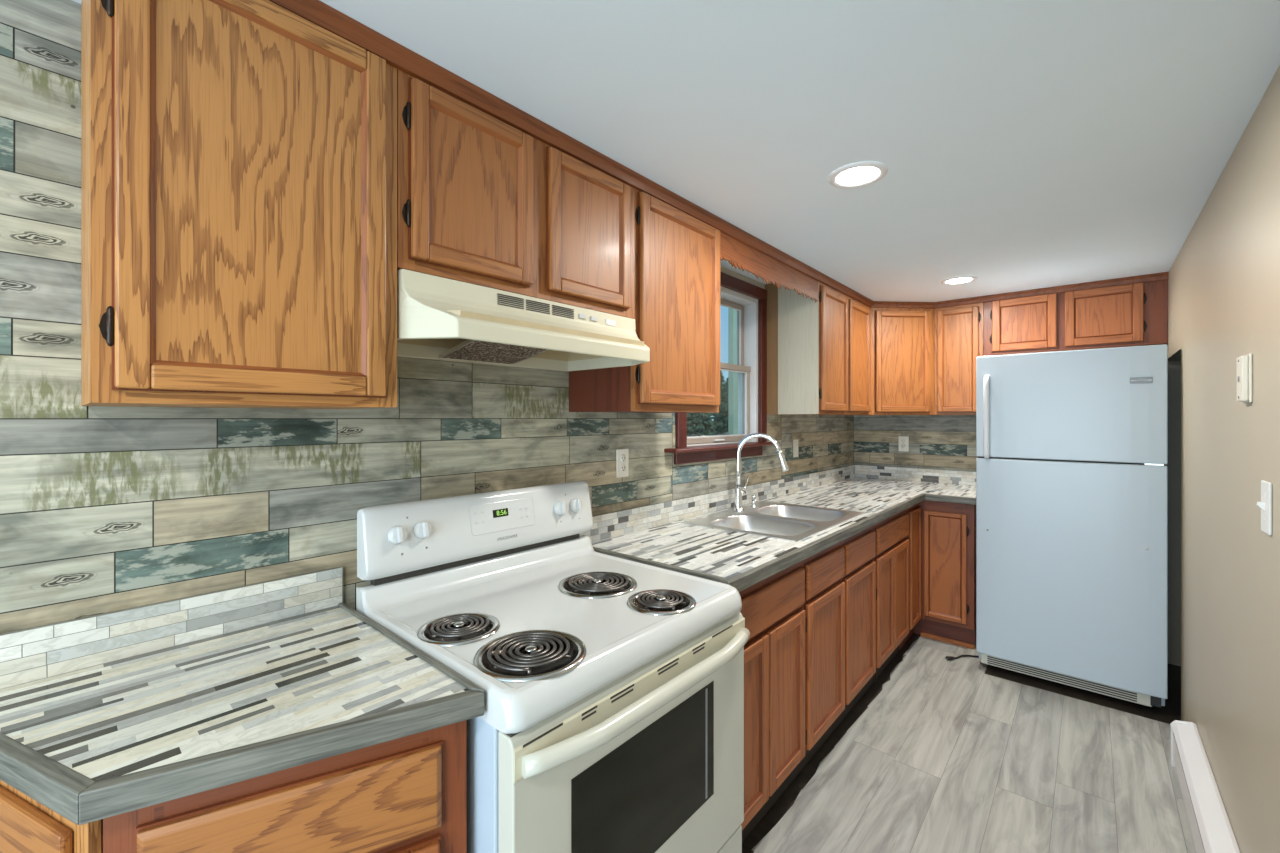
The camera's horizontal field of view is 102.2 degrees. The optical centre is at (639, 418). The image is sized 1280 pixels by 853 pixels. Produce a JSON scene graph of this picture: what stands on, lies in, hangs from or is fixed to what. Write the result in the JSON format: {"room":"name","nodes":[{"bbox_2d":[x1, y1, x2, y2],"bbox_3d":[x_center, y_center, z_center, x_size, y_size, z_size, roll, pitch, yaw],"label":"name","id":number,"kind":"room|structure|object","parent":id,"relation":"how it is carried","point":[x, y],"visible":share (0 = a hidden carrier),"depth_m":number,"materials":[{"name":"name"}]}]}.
{"room":"kitchen","nodes":[
{"label":"kitchen","id":0,"kind":"room"},
{"bbox_2d":[0,0,853,633],"bbox_3d":[-0.678,0.300,1.472,0.120,2.144,7.350,0,0,41],"label":"wall","id":1,"kind":"structure","parent":0,"point":[104,509],"depth_m":1.07,"materials":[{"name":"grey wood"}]},
{"bbox_2d":[81,0,396,408],"bbox_3d":[-0.768,-0.397,1.016,0.339,0.747,0.441,0,0,41],"label":"upper cabinet","id":2,"kind":"object","parent":1,"relation":"attached to","point":[239,157],"visible":0.98,"depth_m":0.87,"materials":[{"name":"brown wood"}]},
{"bbox_2d":[397,69,634,318],"bbox_3d":[-0.376,-0.544,1.466,0.339,0.452,0.748,0,0,41],"label":"upper cabinet","id":3,"kind":"object","parent":1,"relation":"attached to","point":[482,200],"visible":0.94,"depth_m":1.27,"materials":[{"name":"brown wood"}]},
{"bbox_2d":[397,269,649,370],"bbox_3d":[-0.341,-0.241,1.437,0.427,0.148,0.743,0,0,41],"label":"range hood","id":4,"kind":"object","parent":1,"relation":"attached to","point":[439,318],"visible":0.89,"depth_m":1.31,"materials":[{"name":"beige metal"}]},
{"bbox_2d":[497,293,523,308],"bbox_3d":[-0.322,-0.291,1.287,0.003,0.026,0.077,0,0,41],"label":"vent grille","id":5,"kind":"object","parent":4,"relation":"attached to","point":[504,300],"depth_m":1.28,"materials":[{"name":"beige metal"}]},
{"bbox_2d":[526,299,549,313],"bbox_3d":[-0.266,-0.291,1.351,0.003,0.026,0.076,0,0,41],"label":"vent grille","id":6,"kind":"object","parent":4,"relation":"attached to","point":[533,306],"depth_m":1.35,"materials":[{"name":"beige metal"}]},
{"bbox_2d":[552,305,573,318],"bbox_3d":[-0.210,-0.291,1.415,0.003,0.026,0.076,0,0,41],"label":"vent grille","id":7,"kind":"object","parent":4,"relation":"attached to","point":[558,311],"depth_m":1.41,"materials":[{"name":"beige metal"}]},
{"bbox_2d":[579,314,586,318],"bbox_3d":[-0.163,-0.289,1.467,0.004,0.013,0.026,0,0,41],"label":"switch","id":8,"kind":"object","parent":4,"relation":"attached to","point":[581,316],"depth_m":1.47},
{"bbox_2d":[591,316,597,321],"bbox_3d":[-0.133,-0.289,1.501,0.004,0.013,0.026,0,0,41],"label":"switch","id":9,"kind":"object","parent":4,"relation":"attached to","point":[593,318],"depth_m":1.50,"materials":[{"name":"white plastic"}]},
{"bbox_2d":[616,449,628,477],"bbox_3d":[-0.069,0.180,2.072,0.008,0.112,0.070,0,0,41],"label":"wall outlet","id":10,"kind":"object","parent":1,"relation":"attached to","point":[622,455],"visible":1,"depth_m":2.07,"materials":[{"name":"plastic"}]},
{"bbox_2d":[620,454,625,461],"bbox_3d":[-0.068,0.161,2.070,0.003,0.033,0.033,0,0,41],"label":"receptacle","id":11,"kind":"object","parent":10,"relation":"attached to","point":[622,456],"depth_m":2.07,"materials":[{"name":"beige plastic"}]},
{"bbox_2d":[620,464,625,471],"bbox_3d":[-0.068,0.200,2.070,0.003,0.033,0.033,0,0,41],"label":"receptacle","id":12,"kind":"object","parent":10,"relation":"attached to","point":[622,466],"depth_m":2.07,"materials":[{"name":"beige plastic"}]},
{"bbox_2d":[569,189,719,412],"bbox_3d":[0.034,-0.397,1.936,0.339,0.747,0.495,0,0,41],"label":"upper cabinet","id":13,"kind":"object","parent":1,"relation":"attached to","point":[677,254],"visible":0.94,"depth_m":1.79,"materials":[{"name":"brown wood"}]},
{"bbox_2d":[664,272,772,464],"bbox_3d":[0.394,-0.264,2.644,0.185,0.945,0.925,0,0,41],"label":"window","id":14,"kind":"structure","parent":1,"relation":"in","point":[694,449],"depth_m":2.91,"materials":[{"name":"brown wood"}]},
{"bbox_2d":[720,266,764,288],"bbox_3d":[0.434,-0.409,2.651,0.006,0.723,0.929,0,0,41],"label":"trim","id":15,"kind":"structure","parent":1,"relation":"attached to","point":[722,269],"depth_m":2.77,"materials":[{"name":"paint"}]},
{"bbox_2d":[793,439,797,456],"bbox_3d":[0.999,0.192,3.290,0.017,0.112,0.070,0,0,41],"label":"light switch","id":16,"kind":"object","parent":1,"relation":"attached to","point":[795,442],"visible":1,"depth_m":3.28,"materials":[{"name":"beige plastic"}]},
{"bbox_2d":[765,281,870,414],"bbox_3d":[1.129,-0.397,3.192,0.339,0.747,0.871,0,0,41],"label":"upper cabinet","id":17,"kind":"object","parent":1,"relation":"attached to","point":[819,353],"visible":0.94,"depth_m":2.90,"materials":[{"name":"brown wood"}]},
{"bbox_2d":[720,232,817,302],"bbox_3d":[0.625,-0.689,2.403,0.022,0.162,0.980,0,0,41],"label":"valance","id":18,"kind":"object","parent":17,"relation":"attached to","point":[738,254],"visible":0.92,"depth_m":2.31,"materials":[{"name":"red wood"}]},
{"bbox_2d":[71,0,1279,301],"bbox_3d":[0.835,-0.802,0.087,4.220,0.060,7.450,0,0,41],"label":"ceiling","id":19,"kind":"structure","parent":0,"point":[1023,145],"depth_m":1.27,"materials":[{"name":"paint"}]},
{"bbox_2d":[828,161,887,187],"bbox_3d":[0.690,-0.768,1.637,0.176,0.006,0.176,0,0,41],"label":"recessed light","id":20,"kind":"object","parent":19,"relation":"in","point":[858,174],"visible":1,"depth_m":1.62,"materials":[{"name":"white plastic"}]},
{"bbox_2d":[941,276,977,284],"bbox_3d":[1.780,-0.768,2.882,0.176,0.006,0.176,0,0,41],"label":"recessed light","id":21,"kind":"object","parent":19,"relation":"in","point":[960,279],"visible":1,"depth_m":2.87,"materials":[{"name":"white plastic"}]},
{"bbox_2d":[854,415,977,471],"bbox_3d":[2.734,0.300,3.293,2.630,2.144,0.120,0,0,41],"label":"wall","id":22,"kind":"structure","parent":0,"point":[942,442],"depth_m":3.81,"materials":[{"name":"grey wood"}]},
{"bbox_2d":[871,308,933,414],"bbox_3d":[1.734,-0.397,3.665,0.629,0.747,0.630,0,0,41],"label":"upper cabinet","id":23,"kind":"object","parent":22,"relation":"attached to","point":[902,339],"visible":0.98,"depth_m":3.43,"materials":[{"name":"brown wood"}]},
{"bbox_2d":[898,436,908,451],"bbox_3d":[1.975,0.192,3.869,0.070,0.114,0.008,0,0,41],"label":"wall outlet","id":24,"kind":"object","parent":22,"relation":"attached to","point":[903,441],"visible":1,"depth_m":3.87,"materials":[{"name":"plastic"}]},
{"bbox_2d":[934,303,983,414],"bbox_3d":[2.172,-0.397,3.476,0.275,0.747,0.339,0,0,41],"label":"upper cabinet","id":25,"kind":"object","parent":22,"relation":"attached to","point":[958,330],"visible":0.91,"depth_m":3.36,"materials":[{"name":"brown wood"}]},
{"bbox_2d":[984,280,1167,355],"bbox_3d":[2.585,-0.584,3.116,0.818,0.372,0.339,0,0,41],"label":"upper cabinet","id":26,"kind":"object","parent":22,"relation":"attached to","point":[1135,314],"visible":0.99,"depth_m":2.96,"materials":[{"name":"brown wood"}]},
{"bbox_2d":[742,634,1195,852],"bbox_3d":[0.844,1.412,0.079,4.245,0.080,7.450,0,0,41],"label":"floor","id":27,"kind":"structure","parent":0,"point":[962,754],"depth_m":1.99,"materials":[{"name":"laminate"}]},
{"bbox_2d":[0,720,466,852],"bbox_3d":[-0.714,0.938,0.872,0.621,0.868,0.599,0,0,40],"label":"base cabinet","id":28,"kind":"object","parent":27,"relation":"on","point":[408,794],"visible":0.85,"depth_m":0.77,"materials":[{"name":"brown wood"}]},
{"bbox_2d":[0,566,483,824],"bbox_3d":[-0.710,0.437,0.849,0.646,0.130,0.623,0,0,41],"label":"countertop","id":29,"kind":"structure","parent":28,"relation":"on","point":[105,715],"depth_m":0.86,"materials":[{"name":"stone"}]},
{"bbox_2d":[356,481,749,852],"bbox_3d":[-0.183,0.794,1.311,0.700,1.155,0.751,0,0,41],"label":"stove","id":30,"kind":"object","parent":27,"relation":"on","point":[612,721],"visible":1,"depth_m":1.18,"materials":[{"name":"metal"}]},
{"bbox_2d":[356,535,741,733],"bbox_3d":[-0.201,0.465,1.327,0.640,0.109,0.751,0,0,41],"label":"cooktop","id":31,"kind":"object","parent":30,"relation":"in","point":[545,629],"depth_m":1.20,"materials":[{"name":"white metal"}]},
{"bbox_2d":[739,561,804,842],"bbox_3d":[0.189,0.938,1.891,0.627,0.868,0.589,0,0,41],"label":"base cabinet","id":32,"kind":"object","parent":27,"relation":"on","point":[772,610],"visible":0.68,"depth_m":1.70,"materials":[{"name":"brown wood"}]},
{"bbox_2d":[792,525,875,781],"bbox_3d":[0.658,0.938,2.429,0.627,0.868,0.839,0,0,41],"label":"base cabinet","id":33,"kind":"object","parent":27,"relation":"on","point":[839,606],"visible":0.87,"depth_m":2.16,"materials":[{"name":"brown wood"}]},
{"bbox_2d":[865,509,908,692],"bbox_3d":[1.134,0.938,2.976,0.627,0.868,0.611,0,0,41],"label":"base cabinet","id":34,"kind":"object","parent":27,"relation":"on","point":[891,558],"visible":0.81,"depth_m":2.73,"materials":[{"name":"brown wood"}]},
{"bbox_2d":[899,500,975,650],"bbox_3d":[1.740,0.938,3.464,0.899,0.868,0.921,0,0,41],"label":"base cabinet","id":35,"kind":"object","parent":27,"relation":"on","point":[942,535],"visible":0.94,"depth_m":3.13,"materials":[{"name":"brown wood"}]},
{"bbox_2d":[579,465,975,591],"bbox_3d":[1.077,0.435,2.688,0.924,0.134,2.966,0,0,41],"label":"countertop","id":36,"kind":"structure","parent":35,"relation":"on","point":[652,534],"depth_m":2.21,"materials":[{"name":"stone"}]},
{"bbox_2d":[732,433,788,510],"bbox_3d":[0.593,0.265,2.543,0.274,0.388,0.072,0,0,18],"label":"faucet","id":37,"kind":"object","parent":36,"relation":"on","point":[739,492],"visible":1,"depth_m":2.55,"materials":[{"name":"silver metal"}]},
{"bbox_2d":[680,501,864,541],"bbox_3d":[0.639,0.548,2.408,0.544,0.180,0.780,0,0,41],"label":"sink","id":38,"kind":"object","parent":36,"relation":"in","point":[784,521],"visible":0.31,"depth_m":2.42,"materials":[{"name":"metal"}]},
{"bbox_2d":[750,495,757,506],"bbox_3d":[0.590,0.428,2.675,0.038,0.062,0.038,0,0,41],"label":"holder","id":39,"kind":"object","parent":38,"relation":"on","point":[753,503],"visible":1,"depth_m":2.67,"materials":[{"name":"silver metal"}]},
{"bbox_2d":[945,655,978,660],"bbox_3d":[1.906,1.360,2.955,0.375,0.024,0.048,0,0,-8],"label":"power cord","id":40,"kind":"object","parent":27,"relation":"on","point":[947,658],"visible":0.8,"depth_m":2.94,"materials":[{"name":"black plastic"}]},
{"bbox_2d":[976,344,1167,707],"bbox_3d":[2.344,0.517,2.845,0.737,1.709,0.808,0,0,41],"label":"refrigerator","id":41,"kind":"object","parent":27,"relation":"on","point":[1072,445],"visible":1,"depth_m":2.54,"materials":[{"name":"metal"}]},
{"bbox_2d":[1165,65,1279,852],"bbox_3d":[1.524,0.300,1.197,0.100,2.144,4.630,0,0,41],"label":"wall","id":42,"kind":"structure","parent":0,"point":[1224,278],"depth_m":1.52,"materials":[{"name":"beige paint"}]},
{"bbox_2d":[269,0,1168,308],"bbox_3d":[0.998,-0.753,1.742,1.408,0.038,3.856,0,0,41],"label":"trim","id":43,"kind":"structure","parent":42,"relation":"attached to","point":[317,12],"depth_m":1.40,"materials":[{"name":"brown wood"}]},
{"bbox_2d":[1170,720,1239,852],"bbox_3d":[1.068,1.278,0.806,0.071,0.189,3.241,0,0,41],"label":"baseboard heater","id":44,"kind":"object","parent":42,"relation":"attached to","point":[1211,829],"visible":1,"depth_m":1.67,"materials":[{"name":"white metal"}]},
{"bbox_2d":[1237,353,1252,402],"bbox_3d":[1.575,-0.103,1.348,0.019,0.125,0.080,0,0,41],"label":"plate","id":45,"kind":"object","parent":42,"relation":"attached to","point":[1244,363],"visible":1,"depth_m":1.32,"materials":[{"name":"white plastic"}]},
{"bbox_2d":[1256,480,1271,535],"bbox_3d":[1.451,0.207,1.204,0.017,0.120,0.072,0,0,41],"label":"light switch","id":46,"kind":"object","parent":42,"relation":"attached to","point":[1265,504],"visible":1,"depth_m":1.19,"materials":[{"name":"white plastic"}]},
{"label":"outside","id":47,"kind":"structure","parent":0,"visible":0},
{"bbox_2d":[687,432,727,436],"bbox_3d":[-15.297,1.922,106.452,159.870,0.100,260.000,0,0,41],"label":"ground","id":48,"kind":"structure","parent":47,"point":[720,432],"depth_m":59.66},
{"bbox_2d":[687,412,717,435],"bbox_3d":[5.933,-0.738,52.306,3.907,5.287,3.803,0,0,4],"label":"evergreen tree","id":49,"kind":"object","parent":48,"relation":"on","point":[698,424],"visible":0.38,"depth_m":51.45,"materials":[{"name":"green plant"}]},
{"bbox_2d":[709,370,727,433],"bbox_3d":[8.929,-2.299,62.014,5.682,8.368,5.664,0,0,41],"label":"evergreen tree","id":50,"kind":"object","parent":48,"relation":"on","point":[722,381],"visible":0.07,"depth_m":61.22,"materials":[{"name":"green plant"}]},
{"bbox_2d":[714,378,727,433],"bbox_3d":[10.079,-1.393,56.275,4.529,6.562,4.644,0,0,41],"label":"evergreen tree","id":51,"kind":"object","parent":48,"relation":"on","point":[722,421],"visible":0.24,"depth_m":55.75,"materials":[{"name":"green plant"}]},
{"bbox_2d":[728,308,737,434],"bbox_3d":[0.904,0.122,5.021,0.160,3.500,0.190,0,0,41],"label":"porch post","id":52,"kind":"object","parent":48,"relation":"on","point":[732,314],"visible":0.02,"depth_m":4.99,"materials":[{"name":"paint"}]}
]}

